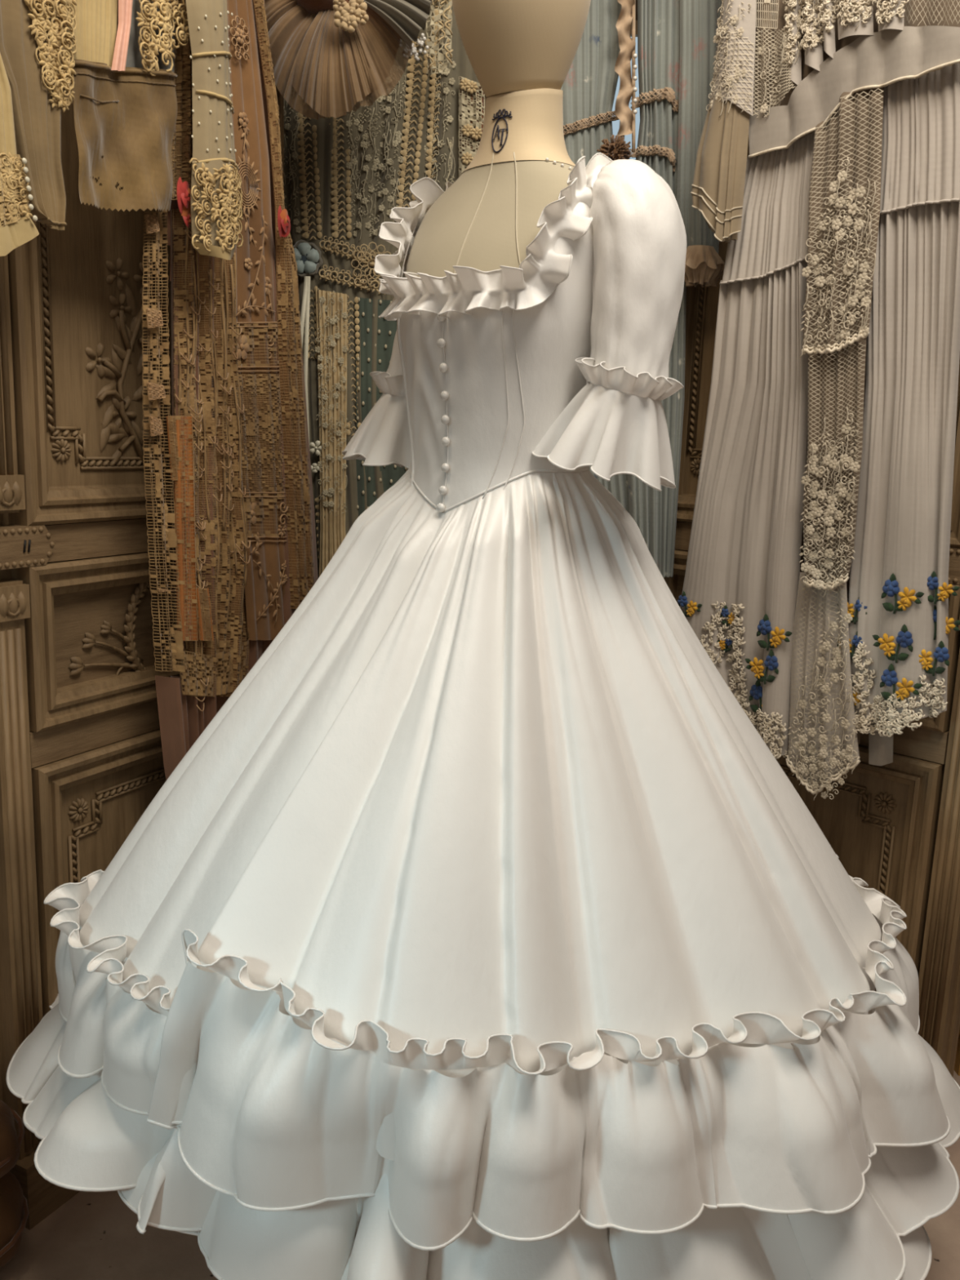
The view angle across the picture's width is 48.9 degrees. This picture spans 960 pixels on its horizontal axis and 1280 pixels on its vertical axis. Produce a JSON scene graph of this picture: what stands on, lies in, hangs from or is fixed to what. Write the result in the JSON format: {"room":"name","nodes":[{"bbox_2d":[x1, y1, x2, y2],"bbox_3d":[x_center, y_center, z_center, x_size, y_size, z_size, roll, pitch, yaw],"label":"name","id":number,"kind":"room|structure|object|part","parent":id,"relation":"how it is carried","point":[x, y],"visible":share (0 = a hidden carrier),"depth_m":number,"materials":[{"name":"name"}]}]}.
{"room":"workspace","nodes":[
{"label":"workspace","id":0,"kind":"room"},
{"bbox_2d":[0,1071,959,1279],"bbox_3d":[-0.044,1.191,0.739,5.400,0.060,4.400,2,11,0],"label":"floor","id":1,"kind":"structure","parent":0,"point":[92,1235],"depth_m":1.68,"materials":[{"name":"wood"}]},
{"bbox_2d":[0,1171,28,1268],"bbox_3d":[-0.818,0.885,1.597,0.259,0.160,0.198,2,11,0],"label":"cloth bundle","id":2,"kind":"object","parent":1,"relation":"on","point":[14,1210],"visible":0.98,"depth_m":1.59,"materials":[{"name":"brown fabric"}]},
{"bbox_2d":[0,1100,24,1177],"bbox_3d":[-0.813,0.748,1.570,0.259,0.120,0.198,2,11,0],"label":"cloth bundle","id":3,"kind":"object","parent":2,"relation":"on","point":[10,1144],"visible":1,"depth_m":1.56,"materials":[{"name":"brown fabric"}]},
{"bbox_3d":[-0.818,0.885,1.597,0.259,0.027,0.198,2,11,0],"label":"tie cord","id":4,"kind":"part","parent":2,"relation":"part of","materials":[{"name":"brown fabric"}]},
{"bbox_2d":[0,0,284,1230],"bbox_3d":[-0.683,-0.356,1.852,0.410,2.510,0.710,8,12,26],"label":"wardrobe","id":5,"kind":"object","parent":1,"relation":"on","point":[82,758],"visible":0.43,"depth_m":1.67,"materials":[{"name":"brown wood"}]},
{"bbox_3d":[-0.533,-0.867,1.683,0.046,1.334,0.552,8,12,26],"label":"moulding","id":6,"kind":"part","parent":5,"relation":"part of","materials":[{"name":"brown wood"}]},
{"bbox_3d":[-0.576,0.127,1.878,0.030,0.056,0.560,8,12,26],"label":"rail","id":7,"kind":"part","parent":5,"relation":"part of","materials":[{"name":"brown wood"}]},
{"bbox_3d":[-0.567,-0.028,1.847,0.054,0.256,0.552,8,12,26],"label":"moulding","id":8,"kind":"part","parent":5,"relation":"part of","materials":[{"name":"brown wood"}]},
{"bbox_3d":[-0.581,0.456,1.938,0.046,0.610,0.552,8,12,26],"label":"moulding","id":9,"kind":"part","parent":5,"relation":"part of","materials":[{"name":"brown wood"}]},
{"bbox_2d":[85,342,111,377],"bbox_3d":[-0.600,-0.442,1.669,0.008,0.053,0.052,8,12,26],"label":"flower","id":10,"kind":"object","parent":5,"relation":"on","point":[98,355],"depth_m":1.67,"materials":[{"name":"brown wood"}]},
{"bbox_3d":[-0.547,-0.866,1.691,0.015,1.240,0.452,8,12,26],"label":"door","id":11,"kind":"part","parent":5,"relation":"part of","materials":[{"name":"brown wood"}]},
{"bbox_3d":[-0.564,-0.183,1.818,0.032,0.056,0.560,8,12,26],"label":"rail","id":12,"kind":"part","parent":5,"relation":"part of","materials":[{"name":"brown wood"}]},
{"bbox_3d":[-0.595,0.454,1.945,0.015,0.510,0.452,8,12,26],"label":"door","id":13,"kind":"part","parent":5,"relation":"part of","materials":[{"name":"brown wood"}]},
{"bbox_3d":[-0.583,-0.027,1.855,0.013,0.170,0.452,8,12,26],"label":"drawer","id":14,"kind":"part","parent":5,"relation":"part of","materials":[{"name":"brown wood"}]},
{"bbox_2d":[106,257,129,290],"bbox_3d":[-0.574,-0.584,1.683,0.008,0.050,0.048,8,12,26],"label":"flower","id":15,"kind":"object","parent":5,"relation":"on","point":[117,269],"depth_m":1.68,"materials":[{"name":"brown wood"}]},
{"bbox_2d":[109,292,132,323],"bbox_3d":[-0.574,-0.533,1.696,0.008,0.050,0.048,8,12,26],"label":"flower","id":16,"kind":"object","parent":5,"relation":"on","point":[120,303],"depth_m":1.69,"materials":[{"name":"brown wood"}]},
{"bbox_2d":[106,395,137,433],"bbox_3d":[-0.582,-0.368,1.724,0.009,0.060,0.068,8,12,26],"label":"flower","id":17,"kind":"object","parent":5,"relation":"on","point":[121,410],"depth_m":1.72,"materials":[{"name":"brown wood"}]},
{"bbox_3d":[-0.571,-0.458,1.721,0.009,0.336,0.137,8,12,26],"label":"carved stem","id":18,"kind":"part","parent":5,"relation":"part of","materials":[{"name":"brown wood"}]},
{"bbox_3d":[-0.569,-0.021,1.849,0.012,0.195,0.145,8,12,26],"label":"wreath handle","id":19,"kind":"part","parent":5,"relation":"part of","materials":[{"name":"brown wood"}]},
{"bbox_2d":[404,0,591,277],"bbox_3d":[0.021,-0.022,1.523,0.320,2.029,0.320,2,11,0],"label":"mannequin","id":20,"kind":"object","parent":1,"relation":"on","point":[521,54],"visible":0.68,"depth_m":1.35,"materials":[{"name":"beige fabric"}]},
{"bbox_2d":[5,152,959,1279],"bbox_3d":[0.031,0.028,1.562,1.422,1.349,1.223,2,11,0],"label":"gown","id":21,"kind":"object","parent":20,"relation":"on","point":[482,929],"visible":0.98,"depth_m":1.25,"materials":[{"name":"white fabric"}]},
{"bbox_3d":[0.028,-0.680,1.365,0.031,0.012,0.004,9,13,31],"label":"crest crown","id":22,"kind":"part","parent":20,"relation":"part of","materials":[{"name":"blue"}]},
{"bbox_2d":[662,64,959,1077],"bbox_3d":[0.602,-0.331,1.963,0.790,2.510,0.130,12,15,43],"label":"wardrobe","id":23,"kind":"object","parent":1,"relation":"on","point":[894,827],"visible":0.18,"depth_m":1.89,"materials":[{"name":"brown wood"}]},
{"bbox_3d":[0.601,-0.018,2.032,0.532,0.170,0.013,12,15,43],"label":"drawer","id":24,"kind":"part","parent":23,"relation":"part of","materials":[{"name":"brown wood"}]},
{"bbox_3d":[0.597,-0.174,1.992,0.640,0.056,0.032,12,15,43],"label":"rail","id":25,"kind":"part","parent":23,"relation":"part of","materials":[{"name":"brown wood"}]},
{"bbox_3d":[0.589,-0.019,2.019,0.632,0.256,0.054,12,15,43],"label":"moulding","id":26,"kind":"part","parent":23,"relation":"part of","materials":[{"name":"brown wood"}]},
{"bbox_3d":[0.617,-0.858,1.855,0.632,1.334,0.046,12,15,43],"label":"moulding","id":27,"kind":"part","parent":23,"relation":"part of","materials":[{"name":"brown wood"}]},
{"bbox_3d":[0.627,-0.856,1.866,0.532,1.240,0.015,12,15,43],"label":"door","id":28,"kind":"part","parent":23,"relation":"part of","materials":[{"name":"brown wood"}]},
{"bbox_3d":[0.579,0.464,2.121,0.532,0.510,0.015,12,15,43],"label":"door","id":29,"kind":"part","parent":23,"relation":"part of","materials":[{"name":"brown wood"}]},
{"bbox_3d":[0.568,0.465,2.110,0.632,0.610,0.046,12,15,43],"label":"moulding","id":30,"kind":"part","parent":23,"relation":"part of","materials":[{"name":"brown wood"}]},
{"bbox_3d":[0.586,0.136,2.052,0.640,0.056,0.030,12,15,43],"label":"rail","id":31,"kind":"part","parent":23,"relation":"part of","materials":[{"name":"brown wood"}]},
{"bbox_2d":[954,1028,959,1075],"bbox_3d":[1.116,0.838,2.312,0.240,0.121,0.240,2,11,0],"label":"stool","id":32,"kind":"object","parent":1,"relation":"on","point":[957,1067],"visible":0.1,"depth_m":2.22,"materials":[{"name":"brown wood"}]},
{"bbox_2d":[484,0,637,109],"bbox_3d":[0.028,-0.756,1.970,5.400,3.300,1.445,2,11,0],"label":"wall","id":33,"kind":"structure","parent":0,"point":[636,1],"depth_m":2.46,"materials":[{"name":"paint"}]},
{"bbox_2d":[0,53,39,256],"bbox_3d":[-0.571,-0.959,1.202,0.101,1.018,0.072,-4,12,-29],"label":"sleeve","id":34,"kind":"object","parent":33,"relation":"hanging from","point":[17,228],"visible":1,"depth_m":1.29,"materials":[{"name":"beige fabric"}]},
{"bbox_2d":[0,0,76,231],"bbox_3d":[-0.559,-1.006,1.277,0.031,0.953,0.169,7,12,22],"label":"sleeve","id":35,"kind":"object","parent":33,"relation":"hanging from","point":[35,42],"visible":0.99,"depth_m":1.35,"materials":[{"name":"fabric"}]},
{"bbox_2d":[67,0,190,211],"bbox_3d":[-0.479,-1.055,1.440,0.038,0.913,0.238,7,12,25],"label":"fabric swatch","id":36,"kind":"object","parent":33,"relation":"hanging from","point":[125,103],"visible":1,"depth_m":1.49,"materials":[{"name":"brown fabric"}]},
{"bbox_3d":[-0.499,-0.712,1.487,0.029,0.221,0.196,8,12,28],"label":"silk panel","id":37,"kind":"part","parent":36,"relation":"part of","materials":[{"name":"beige fabric"}]},
{"bbox_2d":[186,0,243,260],"bbox_3d":[-0.388,-1.051,1.538,0.080,0.952,0.097,0,11,-12],"label":"sleeve","id":38,"kind":"object","parent":33,"relation":"hanging from","point":[216,211],"visible":1,"depth_m":1.57,"materials":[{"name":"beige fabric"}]},
{"bbox_2d":[142,0,318,780],"bbox_3d":[-0.386,-0.585,1.793,0.081,1.961,0.502,7,12,24],"label":"dress","id":39,"kind":"object","parent":33,"relation":"hanging from","point":[242,536],"visible":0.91,"depth_m":1.78,"materials":[{"name":"brown fabric"}]},
{"bbox_3d":[-0.495,-0.300,1.655,0.022,0.728,0.066,8,12,27],"label":"open net panel","id":40,"kind":"part","parent":39,"relation":"part of","materials":[{"name":"beige fabric"}]},
{"bbox_3d":[-0.487,-0.266,1.714,0.014,0.574,0.012,2,11,0],"label":"lace cord","id":41,"kind":"part","parent":39,"relation":"part of","materials":[{"name":"beige fabric"}]},
{"bbox_2d":[171,0,192,199],"bbox_3d":[-0.450,-0.829,1.597,0.019,0.321,0.063,8,12,26],"label":"lace trim","id":42,"kind":"structure","parent":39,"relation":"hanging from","point":[182,141],"depth_m":1.60,"materials":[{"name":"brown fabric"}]},
{"bbox_3d":[-0.471,-0.303,1.714,0.011,0.712,0.016,9,13,33],"label":"lace cord","id":43,"kind":"part","parent":39,"relation":"part of","materials":[{"name":"beige fabric"}]},
{"bbox_3d":[-0.465,-0.228,1.737,0.018,0.629,0.010,-9,15,-44],"label":"lace cord","id":44,"kind":"part","parent":39,"relation":"part of","materials":[{"name":"beige fabric"}]},
{"bbox_3d":[-0.464,-0.350,1.729,0.009,0.603,0.018,-2,12,-21],"label":"lace cord","id":45,"kind":"part","parent":39,"relation":"part of","materials":[{"name":"beige fabric"}]},
{"bbox_3d":[-0.454,-0.424,1.727,0.020,0.460,0.008,0,11,-10],"label":"lace cord","id":46,"kind":"part","parent":39,"relation":"part of","materials":[{"name":"beige fabric"}]},
{"bbox_3d":[-0.442,-0.293,1.762,0.012,0.619,0.016,2,11,0],"label":"lace cord","id":47,"kind":"part","parent":39,"relation":"part of","materials":[{"name":"beige fabric"}]},
{"bbox_3d":[-0.451,-0.271,1.782,0.010,0.624,0.018,12,15,42],"label":"lace cord","id":48,"kind":"part","parent":39,"relation":"part of","materials":[{"name":"brown fabric"}]},
{"bbox_3d":[-0.428,-0.419,1.764,0.012,0.473,0.006,7,12,25],"label":"lace cord","id":49,"kind":"part","parent":39,"relation":"part of","materials":[{"name":"brown fabric"}]},
{"bbox_3d":[-0.435,-0.292,1.795,0.022,0.766,0.014,2,11,0],"label":"lace cord","id":50,"kind":"part","parent":39,"relation":"part of","materials":[{"name":"brown fabric"}]},
{"bbox_3d":[-0.424,-0.375,1.790,0.018,0.531,0.010,-4,13,-30],"label":"lace cord","id":51,"kind":"part","parent":39,"relation":"part of","materials":[{"name":"beige fabric"}]},
{"bbox_3d":[-0.411,-0.357,1.797,0.025,0.535,0.009,-5,13,-33],"label":"lace cord","id":52,"kind":"part","parent":39,"relation":"part of","materials":[{"name":"beige fabric"}]},
{"bbox_3d":[-0.412,-0.346,1.809,0.010,0.601,0.028,8,12,29],"label":"lace cord","id":53,"kind":"part","parent":39,"relation":"part of","materials":[{"name":"brown fabric"}]},
{"bbox_3d":[-0.416,-0.330,1.824,0.014,0.634,0.027,6,11,18],"label":"lace cord","id":54,"kind":"part","parent":39,"relation":"part of","materials":[{"name":"brown fabric"}]},
{"bbox_3d":[-0.384,-0.363,1.859,0.011,0.211,0.144,8,12,27],"label":"filet panel","id":55,"kind":"part","parent":39,"relation":"part of","materials":[{"name":"brown fabric"}]},
{"bbox_3d":[-0.341,-0.569,1.879,0.017,1.063,0.184,8,12,26],"label":"lace panel","id":56,"kind":"part","parent":39,"relation":"part of","materials":[{"name":"beige fabric"}]},
{"bbox_2d":[264,0,432,119],"bbox_3d":[-0.245,-1.241,1.800,0.261,0.667,0.311,-7,14,-38],"label":"pleated fan","id":57,"kind":"object","parent":33,"relation":"hanging from","point":[331,58],"visible":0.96,"depth_m":1.81,"materials":[{"name":"brown tulle"},{"name":"aged brass"}]},
{"bbox_3d":[-0.277,-1.122,1.782,0.104,0.100,0.060,2,11,0],"label":"crown","id":58,"kind":"part","parent":57,"relation":"part of","materials":[{"name":"brown fabric"}]},
{"bbox_2d":[333,0,347,12],"bbox_3d":[-0.233,-1.060,1.760,0.025,0.026,0.007,2,11,0],"label":"fabric flower","id":59,"kind":"object","parent":57,"relation":"on","point":[344,8],"depth_m":1.76,"materials":[{"name":"beige fabric"}]},
{"bbox_2d":[333,8,350,29],"bbox_3d":[-0.230,-1.038,1.764,0.031,0.032,0.007,2,11,0],"label":"fabric flower","id":60,"kind":"object","parent":57,"relation":"on","point":[344,15],"depth_m":1.76,"materials":[{"name":"beige fabric"}]},
{"bbox_2d":[342,15,357,32],"bbox_3d":[-0.218,-1.031,1.765,0.027,0.028,0.007,2,11,0],"label":"fabric flower","id":61,"kind":"object","parent":57,"relation":"on","point":[346,20],"depth_m":1.76,"materials":[{"name":"beige fabric"}]},
{"bbox_2d":[342,2,361,22],"bbox_3d":[-0.213,-1.048,1.762,0.035,0.036,0.007,2,11,0],"label":"fabric flower","id":62,"kind":"object","parent":57,"relation":"on","point":[352,7],"depth_m":1.76,"materials":[{"name":"beige fabric"}]},
{"bbox_2d":[348,0,367,14],"bbox_3d":[-0.204,-1.057,1.760,0.031,0.032,0.007,2,11,0],"label":"fabric flower","id":63,"kind":"object","parent":57,"relation":"on","point":[353,5],"depth_m":1.76,"materials":[{"name":"beige fabric"}]},
{"bbox_2d":[355,9,368,25],"bbox_3d":[-0.198,-1.040,1.763,0.023,0.024,0.006,2,11,0],"label":"fabric flower","id":64,"kind":"object","parent":57,"relation":"on","point":[359,14],"depth_m":1.76,"materials":[{"name":"beige fabric"}]},
{"bbox_2d":[284,0,484,577],"bbox_3d":[-0.210,-0.835,2.103,0.431,1.577,0.049,2,11,0],"label":"striped dress","id":65,"kind":"object","parent":33,"relation":"hanging from","point":[344,176],"visible":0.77,"depth_m":2.11,"materials":[{"name":"lace"},{"name":"pale lace"},{"name":"dark green silk"}]},
{"bbox_3d":[-0.373,-0.923,2.094,0.012,0.075,0.006,2,11,0],"label":"lace cord","id":66,"kind":"part","parent":65,"relation":"part of","materials":[{"name":"beige fabric"}]},
{"bbox_3d":[-0.376,-0.949,2.091,0.050,0.276,0.012,2,11,0],"label":"vine lace panel","id":67,"kind":"part","parent":65,"relation":"part of","materials":[{"name":"beige fabric"}]},
{"bbox_3d":[-0.361,-0.982,2.081,0.013,0.075,0.006,-4,12,-29],"label":"lace cord","id":68,"kind":"part","parent":65,"relation":"part of","materials":[{"name":"beige fabric"}]},
{"bbox_2d":[292,240,323,441],"bbox_3d":[-0.359,-0.531,2.140,0.073,0.538,0.045,2,11,0],"label":"corsage","id":69,"kind":"object","parent":65,"relation":"attached to","point":[311,268],"visible":0.55,"depth_m":2.11,"materials":[{"name":"fabric"}]},
{"bbox_2d":[300,253,309,263],"bbox_3d":[-0.351,-0.762,2.109,0.024,0.023,0.003,2,11,0],"label":"flower","id":70,"kind":"object","parent":69,"relation":"on","point":[305,256],"depth_m":2.11,"materials":[{"name":"fabric"}]},
{"bbox_2d":[309,440,321,472],"bbox_3d":[-0.338,-0.379,2.182,0.030,0.066,0.005,2,11,0],"label":"flower","id":71,"kind":"object","parent":65,"relation":"on","point":[317,445],"depth_m":2.19,"materials":[{"name":"white fabric"}]},
{"bbox_3d":[-0.252,-1.001,2.073,0.012,0.074,0.003,1,11,-4],"label":"lace cord","id":72,"kind":"part","parent":65,"relation":"part of","materials":[{"name":"beige fabric"}]},
{"bbox_3d":[-0.252,-0.919,2.090,0.012,0.075,0.004,-3,12,-27],"label":"lace cord","id":73,"kind":"part","parent":65,"relation":"part of","materials":[{"name":"beige fabric"}]},
{"bbox_3d":[-0.249,-0.930,2.091,0.016,0.075,0.004,-8,15,-43],"label":"lace cord","id":74,"kind":"part","parent":65,"relation":"part of","materials":[{"name":"beige fabric"}]},
{"bbox_3d":[-0.226,-0.890,2.092,0.011,0.076,0.004,-1,11,-15],"label":"lace cord","id":75,"kind":"part","parent":65,"relation":"part of","materials":[{"name":"beige fabric"}]},
{"bbox_3d":[-0.212,-1.005,2.072,0.011,0.074,0.003,-3,12,-23],"label":"lace cord","id":76,"kind":"part","parent":65,"relation":"part of","materials":[{"name":"beige fabric"}]},
{"bbox_3d":[-0.208,-0.957,2.084,0.120,0.326,0.017,2,11,0],"label":"vine lace panel","id":77,"kind":"part","parent":65,"relation":"part of","materials":[{"name":"beige fabric"}]},
{"bbox_3d":[-0.205,-0.952,2.089,0.015,0.075,0.004,-5,13,-34],"label":"lace cord","id":78,"kind":"part","parent":65,"relation":"part of","materials":[{"name":"beige fabric"}]},
{"bbox_3d":[-0.185,-0.959,2.082,0.013,0.075,0.005,9,13,33],"label":"lace cord","id":79,"kind":"part","parent":65,"relation":"part of","materials":[{"name":"beige fabric"}]},
{"bbox_3d":[-0.184,-0.979,2.078,0.004,0.075,0.012,-8,15,-41],"label":"lace cord","id":80,"kind":"part","parent":65,"relation":"part of","materials":[{"name":"beige fabric"}]},
{"bbox_3d":[-0.167,-1.006,2.070,0.011,0.074,0.004,-4,12,-27],"label":"lace cord","id":81,"kind":"part","parent":65,"relation":"part of","materials":[{"name":"beige fabric"}]},
{"bbox_3d":[-0.168,-0.878,2.102,0.011,0.076,0.012,2,11,0],"label":"lace cord","id":82,"kind":"part","parent":65,"relation":"part of","materials":[{"name":"beige fabric"}]},
{"bbox_3d":[-0.164,-0.893,2.098,0.006,0.075,0.017,11,14,37],"label":"lace cord","id":83,"kind":"part","parent":65,"relation":"part of","materials":[{"name":"beige fabric"}]},
{"bbox_2d":[409,33,429,61],"bbox_3d":[-0.119,-1.063,1.890,0.057,0.047,0.014,2,11,0],"label":"beaded brooch","id":84,"kind":"object","parent":65,"relation":"attached to","point":[422,38],"visible":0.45,"depth_m":1.89,"materials":[{"name":"white"}]},
{"bbox_3d":[-0.085,-0.999,2.078,0.004,0.074,0.015,-9,15,-44],"label":"lace cord","id":85,"kind":"part","parent":65,"relation":"part of","materials":[{"name":"beige fabric"}]},
{"bbox_2d":[426,0,453,77],"bbox_3d":[-0.076,-1.148,1.956,0.058,0.189,0.025,2,11,0],"label":"lace trim","id":86,"kind":"structure","parent":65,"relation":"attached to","point":[447,32],"depth_m":1.97,"materials":[{"name":"fabric"}]},
{"bbox_3d":[-0.079,-1.015,2.071,0.062,0.249,0.018,4,11,10],"label":"vine lace panel","id":87,"kind":"part","parent":65,"relation":"part of","materials":[{"name":"beige fabric"}]},
{"bbox_3d":[-0.062,-0.915,2.090,0.010,0.076,0.017,2,11,0],"label":"lace cord","id":88,"kind":"part","parent":65,"relation":"part of","materials":[{"name":"beige fabric"}]},
{"bbox_3d":[-0.060,-0.949,2.082,0.004,0.075,0.016,12,15,41],"label":"lace cord","id":89,"kind":"part","parent":65,"relation":"part of","materials":[{"name":"beige fabric"}]},
{"bbox_3d":[-0.058,-0.953,2.083,0.005,0.075,0.012,11,14,37],"label":"lace cord","id":90,"kind":"part","parent":65,"relation":"part of","materials":[{"name":"beige fabric"}]},
{"bbox_3d":[-0.056,-0.943,2.088,0.005,0.075,0.017,11,14,38],"label":"lace cord","id":91,"kind":"part","parent":65,"relation":"part of","materials":[{"name":"beige fabric"}]},
{"bbox_2d":[459,77,470,91],"bbox_3d":[-0.028,-1.074,2.041,0.024,0.024,0.004,2,11,0],"label":"flower","id":92,"kind":"object","parent":65,"relation":"on","point":[464,83],"depth_m":2.04,"materials":[{"name":"fabric"}]},
{"bbox_2d":[461,151,471,164],"bbox_3d":[-0.025,-0.943,2.066,0.024,0.024,0.004,2,11,0],"label":"flower","id":93,"kind":"object","parent":65,"relation":"on","point":[466,157],"depth_m":2.07,"materials":[{"name":"fabric"}]},
{"bbox_2d":[462,124,472,137],"bbox_3d":[-0.024,-0.993,2.056,0.024,0.024,0.004,2,11,0],"label":"flower","id":94,"kind":"object","parent":65,"relation":"on","point":[467,129],"depth_m":2.06,"materials":[{"name":"fabric"}]},
{"bbox_2d":[465,80,478,93],"bbox_3d":[-0.016,-1.068,2.039,0.024,0.024,0.004,2,11,0],"label":"flower","id":95,"kind":"object","parent":65,"relation":"on","point":[471,86],"depth_m":2.04,"materials":[{"name":"fabric"}]},
{"bbox_2d":[470,126,482,140],"bbox_3d":[-0.006,-0.985,2.051,0.024,0.024,0.004,2,11,0],"label":"flower","id":96,"kind":"object","parent":65,"relation":"on","point":[476,132],"depth_m":2.05,"materials":[{"name":"fabric"}]},
{"bbox_2d":[612,20,639,159],"bbox_3d":[0.328,-1.054,2.519,0.230,0.760,0.050,2,11,0],"label":"window","id":97,"kind":"structure","parent":33,"relation":"in","point":[615,124],"depth_m":2.47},
{"bbox_3d":[0.328,-1.054,2.519,0.230,0.760,0.050,2,11,0],"label":"frame","id":98,"kind":"part","parent":97,"relation":"part of","materials":[{"name":"brown wood"}]},
{"bbox_2d":[560,0,724,577],"bbox_3d":[0.292,-0.849,2.008,0.367,1.476,0.094,6,12,19],"label":"floral dress","id":99,"kind":"object","parent":33,"relation":"hanging from","point":[677,49],"visible":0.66,"depth_m":1.97,"materials":[{"name":"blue fabric"}]},
{"bbox_2d":[596,134,631,160],"bbox_3d":[0.244,-0.886,1.925,0.063,0.064,0.060,2,11,0],"label":"pompom","id":100,"kind":"object","parent":99,"relation":"attached to","point":[617,148],"visible":0.55,"depth_m":1.91,"materials":[{"name":"brown fabric"}]},
{"bbox_2d":[677,0,959,799],"bbox_3d":[0.589,-0.618,1.766,0.550,1.817,0.104,11,14,38],"label":"gown","id":101,"kind":"object","parent":33,"relation":"hanging from","point":[816,586],"visible":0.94,"depth_m":1.78,"materials":[{"name":"grey fabric"}]}
]}

